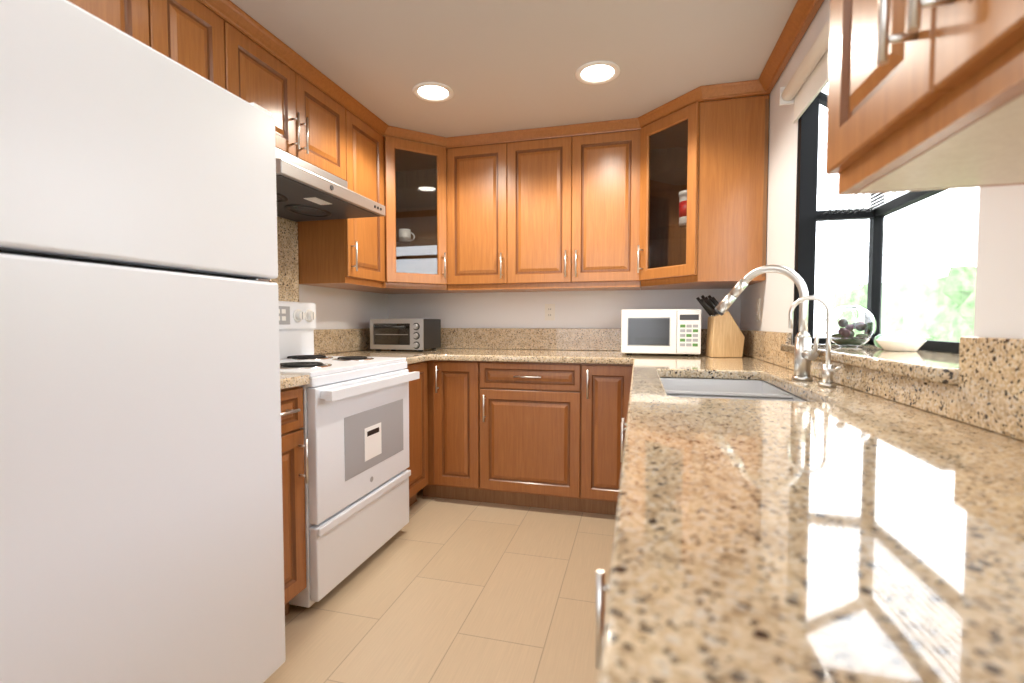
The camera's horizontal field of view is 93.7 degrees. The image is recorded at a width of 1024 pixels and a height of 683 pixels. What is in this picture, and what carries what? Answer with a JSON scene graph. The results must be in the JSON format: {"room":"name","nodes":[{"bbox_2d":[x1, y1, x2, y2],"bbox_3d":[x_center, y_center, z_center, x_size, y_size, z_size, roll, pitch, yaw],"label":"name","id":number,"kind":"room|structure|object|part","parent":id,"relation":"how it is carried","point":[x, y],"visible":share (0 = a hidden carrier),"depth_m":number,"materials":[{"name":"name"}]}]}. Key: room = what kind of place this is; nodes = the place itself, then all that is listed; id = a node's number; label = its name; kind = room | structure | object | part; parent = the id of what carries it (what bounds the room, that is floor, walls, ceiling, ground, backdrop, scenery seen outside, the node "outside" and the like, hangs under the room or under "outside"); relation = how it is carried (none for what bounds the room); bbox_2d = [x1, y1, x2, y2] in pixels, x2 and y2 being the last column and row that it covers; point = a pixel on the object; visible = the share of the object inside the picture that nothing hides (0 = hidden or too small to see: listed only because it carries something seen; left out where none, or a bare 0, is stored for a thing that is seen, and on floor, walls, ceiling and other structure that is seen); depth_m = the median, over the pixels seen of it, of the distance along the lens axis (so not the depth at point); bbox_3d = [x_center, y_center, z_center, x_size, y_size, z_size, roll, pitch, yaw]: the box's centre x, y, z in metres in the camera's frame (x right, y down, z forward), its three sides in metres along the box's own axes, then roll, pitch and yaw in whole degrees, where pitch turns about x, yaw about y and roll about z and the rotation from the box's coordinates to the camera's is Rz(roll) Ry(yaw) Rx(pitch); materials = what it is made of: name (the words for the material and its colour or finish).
{"room":"kitchen","nodes":[
{"label":"kitchen","id":0,"kind":"room"},
{"bbox_2d":[299,284,387,329],"bbox_3d":[-1.628,-0.087,1.224,0.120,2.280,5.240,1,2,15],"label":"wall","id":1,"kind":"structure","parent":0,"point":[336,308],"depth_m":3.08,"materials":[{"name":"white paint"}]},
{"bbox_2d":[67,0,158,51],"bbox_3d":[-1.400,-0.959,1.176,0.322,0.426,0.791,1,2,15],"label":"upper cabinet","id":2,"kind":"object","parent":1,"relation":"attached to","point":[139,19],"depth_m":1.46,"materials":[{"name":"brown wood"}]},
{"bbox_2d":[159,0,234,94],"bbox_3d":[-1.263,-0.737,1.709,0.322,0.914,0.287,1,2,15],"label":"upper cabinet","id":3,"kind":"object","parent":1,"relation":"attached to","point":[191,35],"depth_m":1.68,"materials":[{"name":"brown wood"}]},
{"bbox_2d":[231,26,350,183],"bbox_3d":[-1.129,-1.027,2.208,0.322,0.374,0.765,1,2,15],"label":"upper cabinet","id":4,"kind":"object","parent":1,"relation":"attached to","point":[315,126],"depth_m":2.14,"materials":[{"name":"brown wood"}]},
{"bbox_2d":[276,147,384,221],"bbox_3d":[-1.016,-0.730,2.191,0.554,0.204,0.754,1,2,15],"label":"range hood","id":5,"kind":"object","parent":4,"relation":"attached to","point":[306,191],"visible":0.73,"depth_m":2.18,"materials":[{"name":"silver metal"}]},
{"bbox_3d":[-1.004,-0.651,2.191,0.528,0.046,0.714,1,2,15],"label":"panel","id":6,"kind":"part","parent":5,"relation":"part of","materials":[{"name":"grey metal"}]},
{"bbox_2d":[270,216,369,354],"bbox_3d":[-1.189,-0.283,2.609,0.020,0.736,2.025,1,2,15],"label":"backsplash","id":7,"kind":"structure","parent":1,"relation":"attached to","point":[326,341],"depth_m":2.61,"materials":[{"name":"beige stone"}]},
{"bbox_2d":[298,113,384,288],"bbox_3d":[-0.983,-0.780,2.779,0.322,0.914,0.389,1,2,15],"label":"upper cabinet","id":8,"kind":"object","parent":1,"relation":"attached to","point":[349,253],"depth_m":2.64,"materials":[{"name":"brown wood"}]},
{"bbox_2d":[264,489,615,682],"bbox_3d":[-0.385,1.115,0.948,2.690,0.100,5.240,1,2,15],"label":"floor","id":9,"kind":"structure","parent":0,"point":[438,590],"depth_m":1.86,"materials":[{"name":"tile"}]},
{"bbox_2d":[0,0,285,682],"bbox_3d":[-1.144,0.200,1.151,0.790,1.712,0.780,1,2,15],"label":"fridge","id":10,"kind":"object","parent":9,"relation":"on","point":[141,520],"visible":1,"depth_m":1.01,"materials":[{"name":"white metal"}]},
{"bbox_2d":[280,386,308,615],"bbox_3d":[-1.091,0.597,1.718,0.676,0.872,0.283,1,2,15],"label":"base cabinet","id":11,"kind":"object","parent":9,"relation":"on","point":[295,478],"visible":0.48,"depth_m":1.72,"materials":[{"name":"brown wood"}]},
{"bbox_2d":[280,374,309,389],"bbox_3d":[-1.097,0.141,1.701,0.664,0.036,0.283,1,2,15],"label":"countertop","id":12,"kind":"structure","parent":11,"relation":"on","point":[290,380],"depth_m":1.69,"materials":[{"name":"stone"}]},
{"bbox_2d":[279,301,419,607],"bbox_3d":[-0.916,0.410,2.212,0.720,1.206,0.758,1,2,15],"label":"range","id":13,"kind":"object","parent":9,"relation":"on","point":[356,420],"visible":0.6,"depth_m":2.04,"materials":[{"name":"white metal"}]},
{"bbox_3d":[-0.866,0.230,2.191,0.617,0.792,0.730,1,2,15],"label":"panel","id":14,"kind":"part","parent":13,"relation":"part of","materials":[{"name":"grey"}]},
{"bbox_3d":[-0.644,0.562,2.147,0.049,0.808,0.746,1,2,15],"label":"door","id":15,"kind":"part","parent":13,"relation":"part of","materials":[{"name":"white metal"}]},
{"bbox_2d":[406,361,427,506],"bbox_3d":[-0.830,0.553,2.800,0.634,0.872,0.396,1,2,15],"label":"base cabinet","id":16,"kind":"object","parent":9,"relation":"on","point":[418,432],"visible":0.15,"depth_m":2.79,"materials":[{"name":"brown wood"}]},
{"bbox_2d":[320,352,431,363],"bbox_3d":[-0.838,0.098,2.754,0.632,0.036,0.338,1,2,15],"label":"countertop","id":17,"kind":"structure","parent":16,"relation":"on","point":[411,357],"depth_m":2.84,"materials":[{"name":"stone"}]},
{"bbox_2d":[423,360,434,496],"bbox_3d":[-0.706,0.533,3.282,0.628,0.872,0.597,1,2,15],"label":"base cabinet","id":18,"kind":"object","parent":9,"relation":"on","point":[429,490],"depth_m":2.94,"materials":[{"name":"brown wood"}]},
{"bbox_2d":[435,360,478,501],"bbox_3d":[-0.261,0.538,3.166,0.292,0.872,0.597,1,2,15],"label":"base cabinet","id":19,"kind":"object","parent":9,"relation":"on","point":[456,382],"depth_m":2.88,"materials":[{"name":"brown wood"}]},
{"bbox_2d":[479,361,582,511],"bbox_3d":[0.170,0.543,3.053,0.600,0.872,0.597,1,2,15],"label":"base cabinet","id":20,"kind":"object","parent":9,"relation":"on","point":[538,435],"depth_m":2.77,"materials":[{"name":"brown wood"}]},
{"bbox_2d":[349,348,627,364],"bbox_3d":[-0.147,0.085,3.086,1.800,0.036,0.656,1,2,15],"label":"countertop","id":21,"kind":"structure","parent":20,"relation":"on","point":[446,354],"depth_m":2.83,"materials":[{"name":"stone"}]},
{"bbox_2d":[370,319,440,350],"bbox_3d":[-0.723,-0.047,3.248,0.380,0.212,0.333,1,2,15],"label":"toaster oven","id":22,"kind":"object","parent":21,"relation":"on","point":[412,334],"visible":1,"depth_m":3.13,"materials":[{"name":"silver metal"}]},
{"bbox_2d":[583,364,632,515],"bbox_3d":[0.600,0.547,2.940,0.288,0.872,0.597,1,2,15],"label":"base cabinet","id":23,"kind":"object","parent":9,"relation":"on","point":[606,387],"depth_m":2.66,"materials":[{"name":"brown wood"}]},
{"bbox_2d":[596,377,737,669],"bbox_3d":[0.535,0.629,0.945,0.669,0.872,3.298,1,2,15],"label":"base cabinet","id":24,"kind":"object","parent":9,"relation":"on","point":[602,587],"visible":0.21,"depth_m":0.62,"materials":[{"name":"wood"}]},
{"bbox_2d":[598,352,1023,682],"bbox_3d":[0.625,0.162,1.211,0.639,0.036,3.896,1,2,15],"label":"countertop","id":25,"kind":"structure","parent":24,"relation":"on","point":[839,533],"depth_m":0.42,"materials":[{"name":"stone"}]},
{"bbox_2d":[621,309,700,355],"bbox_3d":[0.873,-0.055,2.846,0.430,0.262,0.342,1,2,15],"label":"microwave","id":26,"kind":"object","parent":25,"relation":"on","point":[660,331],"visible":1,"depth_m":2.68,"materials":[{"name":"white plastic"}]},
{"bbox_2d":[696,295,744,357],"bbox_3d":[1.139,-0.087,2.638,0.231,0.343,0.120,0,2,7],"label":"knife block","id":27,"kind":"object","parent":25,"relation":"on","point":[725,337],"visible":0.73,"depth_m":2.58,"materials":[{"name":"brown wood"}]},
{"bbox_3d":[1.093,-0.198,2.639,0.147,0.122,0.101,1,2,15],"label":"handle","id":28,"kind":"part","parent":27,"relation":"part of","materials":[{"name":"black plastic"}]},
{"bbox_2d":[660,377,808,401],"bbox_3d":[0.693,0.267,1.567,0.423,0.200,0.788,1,2,15],"label":"sink","id":29,"kind":"object","parent":25,"relation":"in","point":[723,388],"visible":0.02,"depth_m":1.89,"materials":[{"name":"silver metal"}]},
{"bbox_2d":[714,265,820,380],"bbox_3d":[0.863,-0.070,1.649,0.286,0.388,0.234,1,2,15],"label":"faucet","id":30,"kind":"object","parent":25,"relation":"on","point":[804,354],"visible":0.96,"depth_m":1.58,"materials":[{"name":"silver metal"}]},
{"bbox_2d":[788,296,840,386],"bbox_3d":[0.903,-0.002,1.430,0.119,0.271,0.105,1,2,15],"label":"faucet","id":31,"kind":"object","parent":25,"relation":"on","point":[828,370],"visible":1,"depth_m":1.42,"materials":[{"name":"silver metal"}]},
{"bbox_2d":[230,0,797,136],"bbox_3d":[-0.385,-1.263,0.851,2.690,0.100,5.240,1,2,15],"label":"ceiling","id":32,"kind":"structure","parent":0,"point":[502,65],"depth_m":2.08,"materials":[{"name":"white paint"}]},
{"bbox_2d":[412,82,453,101],"bbox_3d":[-0.404,-1.275,2.459,0.210,0.007,0.210,1,2,15],"label":"recessed light","id":33,"kind":"object","parent":32,"relation":"in","point":[432,91],"visible":1,"depth_m":2.45,"materials":[{"name":"white plastic"}]},
{"bbox_2d":[575,61,619,84],"bbox_3d":[0.404,-1.267,2.268,0.210,0.007,0.210,1,2,15],"label":"recessed light","id":34,"kind":"object","parent":32,"relation":"in","point":[597,72],"visible":1,"depth_m":2.26,"materials":[{"name":"white plastic"}]},
{"bbox_2d":[388,281,740,350],"bbox_3d":[0.263,-0.175,3.374,2.450,2.280,0.120,1,2,15],"label":"wall","id":35,"kind":"structure","parent":0,"point":[589,309],"depth_m":3.32,"materials":[{"name":"white paint"}]},
{"bbox_2d":[347,136,461,293],"bbox_3d":[-0.710,-0.798,3.219,0.625,0.914,0.615,1,2,15],"label":"upper cabinet","id":36,"kind":"object","parent":35,"relation":"attached to","point":[415,205],"visible":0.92,"depth_m":3.09,"materials":[{"name":"brown wood"}]},
{"bbox_2d":[446,130,640,292],"bbox_3d":[0.201,-0.794,3.113,1.226,0.914,0.359,1,2,15],"label":"upper cabinet","id":37,"kind":"object","parent":35,"relation":"attached to","point":[553,214],"visible":0.92,"depth_m":2.97,"materials":[{"name":"brown wood"}]},
{"bbox_2d":[545,304,554,319],"bbox_3d":[0.261,-0.202,3.306,0.070,0.114,0.008,1,2,15],"label":"electrical outlet","id":38,"kind":"object","parent":35,"relation":"attached to","point":[549,311],"visible":1,"depth_m":3.30,"materials":[{"name":"white plastic"}]},
{"bbox_2d":[440,328,706,351],"bbox_3d":[0.223,-0.016,3.314,2.400,0.147,0.023,1,2,15],"label":"backsplash","id":39,"kind":"structure","parent":35,"relation":"attached to","point":[465,338],"depth_m":3.32,"materials":[{"name":"beige stone"}]},
{"bbox_2d":[637,95,768,289],"bbox_3d":[1.048,-0.779,2.760,0.625,0.914,0.615,1,2,15],"label":"upper cabinet","id":40,"kind":"object","parent":35,"relation":"attached to","point":[703,190],"visible":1,"depth_m":2.47,"materials":[{"name":"brown wood"}]},
{"bbox_2d":[740,0,1023,343],"bbox_3d":[0.824,-0.061,0.583,0.050,2.280,5.240,1,2,15],"label":"wall","id":41,"kind":"structure","parent":0,"point":[999,300],"depth_m":1.90,"materials":[{"name":"white paint"}]},
{"bbox_2d":[197,0,823,148],"bbox_3d":[-0.139,-1.200,1.200,2.141,0.050,3.595,1,2,15],"label":"crown molding","id":42,"kind":"structure","parent":41,"relation":"attached to","point":[798,23],"depth_m":2.38,"materials":[{"name":"brown wood"}]},
{"bbox_2d":[756,298,759,319],"bbox_3d":[1.312,-0.172,2.562,0.008,0.114,0.070,1,2,15],"label":"outlet","id":43,"kind":"object","parent":41,"relation":"attached to","point":[758,309],"visible":0.98,"depth_m":2.54,"materials":[{"name":"white plastic"}]},
{"bbox_2d":[780,344,958,384],"bbox_3d":[1.150,0.049,1.429,0.345,0.032,1.106,1,2,15],"label":"sill","id":44,"kind":"structure","parent":41,"relation":"attached to","point":[936,366],"depth_m":1.22,"materials":[{"name":"beige stone"}]},
{"bbox_2d":[824,305,875,346],"bbox_3d":[1.225,-0.056,1.741,0.156,0.148,0.156,1,2,15],"label":"terrarium","id":45,"kind":"object","parent":44,"relation":"on","point":[853,325],"visible":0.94,"depth_m":1.69,"materials":[{"name":"clear glass"}]},
{"bbox_2d":[874,333,888,348],"bbox_3d":[1.223,-0.001,1.578,0.054,0.051,0.054,1,2,15],"label":"paperweight","id":46,"kind":"object","parent":44,"relation":"on","point":[875,341],"visible":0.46,"depth_m":1.57,"materials":[{"name":"glass"}]},
{"bbox_2d":[876,331,925,350],"bbox_3d":[1.212,-0.002,1.498,0.126,0.061,0.126,1,2,15],"label":"covered dish","id":47,"kind":"object","parent":44,"relation":"on","point":[900,341],"visible":1,"depth_m":1.46,"materials":[{"name":"white ceramic"}]},
{"bbox_2d":[779,17,978,352],"bbox_3d":[1.123,-0.494,1.341,0.365,1.057,1.290,1,2,15],"label":"window","id":48,"kind":"structure","parent":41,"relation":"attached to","point":[802,90],"depth_m":1.88,"materials":[{"name":"black"}]},
{"bbox_2d":[779,17,978,123],"bbox_3d":[0.994,-0.950,1.429,0.062,0.152,1.150,1,2,15],"label":"blind","id":49,"kind":"object","parent":41,"relation":"attached to","point":[811,76],"depth_m":1.75,"materials":[{"name":"white fabric"}]},
{"bbox_2d":[740,329,1023,440],"bbox_3d":[0.926,0.064,1.129,0.020,0.164,3.897,1,2,15],"label":"backsplash","id":50,"kind":"structure","parent":41,"relation":"attached to","point":[987,392],"depth_m":0.91,"materials":[{"name":"beige stone"}]},
{"bbox_2d":[826,0,1023,195],"bbox_3d":[0.600,-0.685,0.451,0.322,0.914,0.600,1,2,15],"label":"upper cabinet","id":51,"kind":"object","parent":41,"relation":"attached to","point":[923,95],"visible":1,"depth_m":0.54,"materials":[{"name":"brown wood"}]},
{"label":"outside","id":52,"kind":"structure","parent":0,"visible":0},
{"bbox_3d":[7.981,1.161,0.311,13.940,0.100,22.000,1,2,15],"label":"ground","id":53,"kind":"structure","parent":52,"visible":0},
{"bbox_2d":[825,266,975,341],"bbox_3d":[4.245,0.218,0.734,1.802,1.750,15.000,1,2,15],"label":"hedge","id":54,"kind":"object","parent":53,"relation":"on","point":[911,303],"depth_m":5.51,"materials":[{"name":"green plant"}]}
]}

